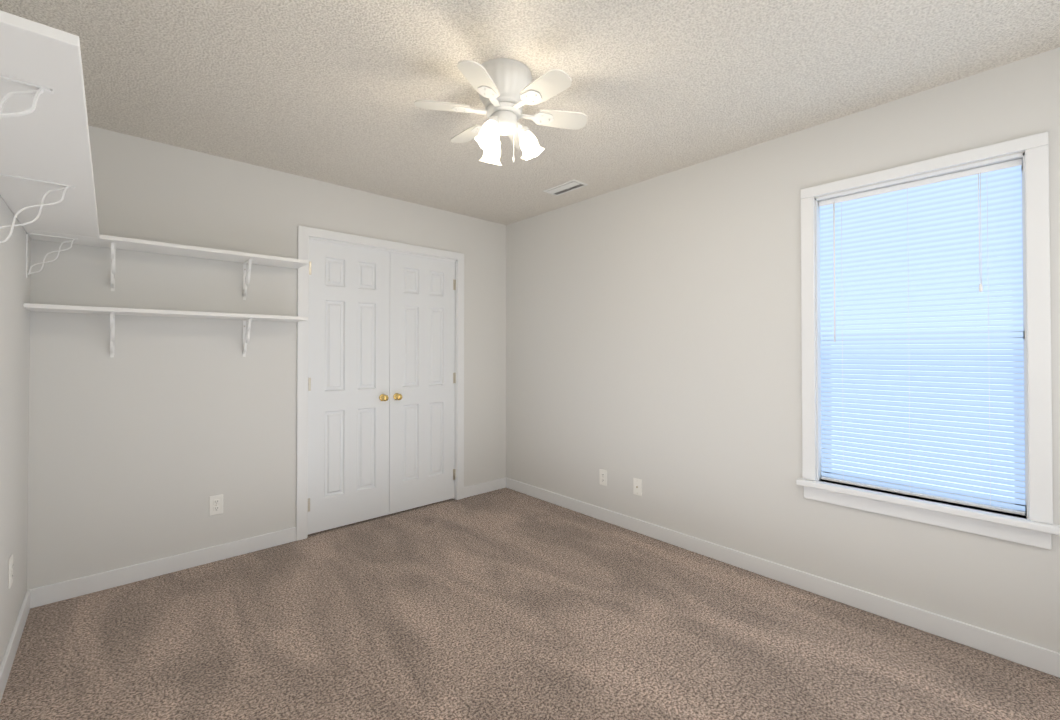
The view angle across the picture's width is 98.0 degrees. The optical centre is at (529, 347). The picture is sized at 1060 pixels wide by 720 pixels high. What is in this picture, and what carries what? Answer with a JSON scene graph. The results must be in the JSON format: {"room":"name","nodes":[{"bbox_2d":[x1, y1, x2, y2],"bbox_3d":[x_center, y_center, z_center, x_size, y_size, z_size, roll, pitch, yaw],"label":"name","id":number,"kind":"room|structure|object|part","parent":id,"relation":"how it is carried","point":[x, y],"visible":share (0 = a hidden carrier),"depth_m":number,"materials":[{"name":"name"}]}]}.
{"room":"empty bedroom","nodes":[
{"label":"empty bedroom","id":0,"kind":"room"},
{"bbox_2d":[0,195,30,664],"bbox_3d":[-1.173,0.042,0.730,0.160,2.440,4.320,1,-1,-42],"label":"wall","id":1,"kind":"structure","parent":0,"point":[15,284],"depth_m":1.90,"materials":[{"name":"white paint"}]},
{"bbox_2d":[8,554,12,588],"bbox_3d":[-2.092,0.904,1.858,0.009,0.115,0.070,1,-1,-42],"label":"electrical outlet","id":2,"kind":"object","parent":1,"relation":"attached to","point":[10,571],"visible":1,"depth_m":1.84,"materials":[{"name":"white plastic"}]},
{"bbox_2d":[0,588,35,701],"bbox_3d":[-1.108,1.216,0.776,0.016,0.092,4.000,1,-1,-42],"label":"baseboard","id":3,"kind":"structure","parent":1,"relation":"attached to","point":[29,601],"depth_m":1.92,"materials":[{"name":"white wood"}]},
{"bbox_2d":[0,10,99,242],"bbox_3d":[-1.554,-0.425,1.459,0.250,0.270,1.905,1,-1,-42],"label":"shelf","id":4,"kind":"object","parent":1,"relation":"attached to","point":[46,177],"visible":1,"depth_m":1.17,"materials":[{"name":"white wood"}]},
{"bbox_2d":[27,125,505,589],"bbox_3d":[-1.596,0.072,3.560,3.020,2.440,0.760,1,-1,-42],"label":"wall","id":5,"kind":"structure","parent":0,"point":[150,437],"depth_m":2.68,"materials":[{"name":"white paint"}]},
{"bbox_2d":[23,303,307,356],"bbox_3d":[-1.925,-0.069,2.580,1.211,0.250,0.250,1,-1,-42],"label":"shelf","id":6,"kind":"object","parent":5,"relation":"attached to","point":[112,311],"visible":1,"depth_m":2.44,"materials":[{"name":"white wood"}]},
{"bbox_2d":[36,527,295,606],"bbox_3d":[-1.993,1.236,2.664,1.184,0.092,0.016,1,-1,-42],"label":"baseboard","id":7,"kind":"structure","parent":5,"relation":"attached to","point":[68,589],"depth_m":2.57,"materials":[{"name":"white wood"}]},
{"bbox_2d":[25,229,308,299],"bbox_3d":[-1.926,-0.423,2.584,1.212,0.250,0.250,1,-1,-42],"label":"shelf","id":8,"kind":"object","parent":5,"relation":"attached to","point":[113,243],"visible":1,"depth_m":2.47,"materials":[{"name":"white wood"}]},
{"bbox_2d":[209,494,222,515],"bbox_3d":[-1.885,0.949,2.769,0.070,0.115,0.009,1,-1,-42],"label":"electrical outlet","id":9,"kind":"object","parent":5,"relation":"attached to","point":[215,504],"visible":1,"depth_m":2.77,"materials":[{"name":"white plastic"}]},
{"bbox_2d":[308,239,389,533],"bbox_3d":[-1.288,0.268,3.321,0.596,2.014,0.099,1,-1,-42],"label":"closet door","id":10,"kind":"structure","parent":5,"relation":"in","point":[348,381],"depth_m":3.32,"materials":[{"name":"white wood"}]},
{"bbox_2d":[296,225,463,540],"bbox_3d":[-1.116,0.241,3.577,1.328,2.102,0.178,1,-1,-42],"label":"door frame","id":11,"kind":"structure","parent":5,"relation":"attached to","point":[305,234],"depth_m":3.16,"materials":[{"name":"white wood"}]},
{"bbox_2d":[389,251,455,513],"bbox_3d":[-0.845,0.273,3.724,0.596,2.014,0.099,1,-1,-42],"label":"closet door","id":12,"kind":"structure","parent":5,"relation":"in","point":[422,382],"depth_m":3.71,"materials":[{"name":"white wood"}]},
{"bbox_2d":[464,478,503,497],"bbox_3d":[-0.402,1.252,4.108,0.458,0.092,0.016,1,-1,-42],"label":"baseboard","id":13,"kind":"structure","parent":5,"relation":"attached to","point":[480,488],"depth_m":4.09,"materials":[{"name":"white wood"}]},
{"bbox_2d":[0,488,1059,719],"bbox_3d":[0.004,1.323,1.785,3.340,0.100,4.320,1,-1,-42],"label":"floor","id":14,"kind":"structure","parent":0,"point":[505,604],"depth_m":1.99,"materials":[{"name":"carpet"}]},
{"bbox_2d":[0,0,1059,224],"bbox_3d":[0.004,-1.217,1.812,3.340,0.100,4.320,1,-1,-42],"label":"ceiling","id":15,"kind":"structure","parent":0,"point":[330,91],"depth_m":1.96,"materials":[{"name":"white paint"}]},
{"bbox_2d":[414,58,586,165],"bbox_3d":[-0.112,-0.975,1.974,0.660,0.381,0.744,1,-1,-42],"label":"fan","id":16,"kind":"object","parent":15,"relation":"hanging from","point":[506,89],"visible":1,"depth_m":1.90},
{"bbox_3d":[-0.133,-0.868,1.981,0.310,0.115,0.304,1,-1,-42],"label":"lamp shade","id":17,"kind":"part","parent":16,"relation":"part of","materials":[{"name":"white glass"}]},
{"bbox_2d":[543,179,587,195],"bbox_3d":[0.254,-1.145,3.321,0.150,0.011,0.310,1,-1,-42],"label":"ceiling vent","id":18,"kind":"object","parent":15,"relation":"in","point":[566,187],"visible":1,"depth_m":3.30,"materials":[{"name":"white metal"}]},
{"bbox_2d":[506,47,1059,652],"bbox_3d":[1.181,0.065,2.867,0.160,2.440,4.320,1,-1,-42],"label":"wall","id":19,"kind":"structure","parent":0,"point":[654,333],"depth_m":2.73,"materials":[{"name":"white paint"}]},
{"bbox_2d":[599,469,606,485],"bbox_3d":[0.545,0.971,3.432,0.009,0.115,0.070,1,-1,-42],"label":"electrical outlet","id":20,"kind":"object","parent":19,"relation":"attached to","point":[603,476],"visible":1,"depth_m":3.43,"materials":[{"name":"white plastic"}]},
{"bbox_2d":[633,478,641,495],"bbox_3d":[0.746,0.973,3.205,0.016,0.115,0.070,1,-1,-42],"label":"electrical outlet","id":21,"kind":"object","parent":19,"relation":"attached to","point":[637,486],"visible":1,"depth_m":3.21,"materials":[{"name":"white plastic"}]},
{"bbox_2d":[504,477,1059,677],"bbox_3d":[1.116,1.238,2.796,0.016,0.092,4.000,1,-1,-42],"label":"baseboard","id":22,"kind":"structure","parent":19,"relation":"attached to","point":[1045,660],"depth_m":2.32,"materials":[{"name":"white wood"}]},
{"bbox_2d":[796,131,1059,549],"bbox_3d":[1.775,-0.025,2.155,0.180,1.633,0.916,1,-1,-42],"label":"window","id":23,"kind":"structure","parent":19,"relation":"in","point":[1036,527],"depth_m":1.99,"materials":[{"name":"white wood"}]},
{"bbox_2d":[819,159,1024,515],"bbox_3d":[1.769,-0.041,2.150,0.043,1.457,0.732,1,-1,-42],"label":"window blind","id":24,"kind":"object","parent":23,"relation":"attached to","point":[974,215],"visible":1,"depth_m":2.10,"materials":[{"name":"white plastic"}]}
]}

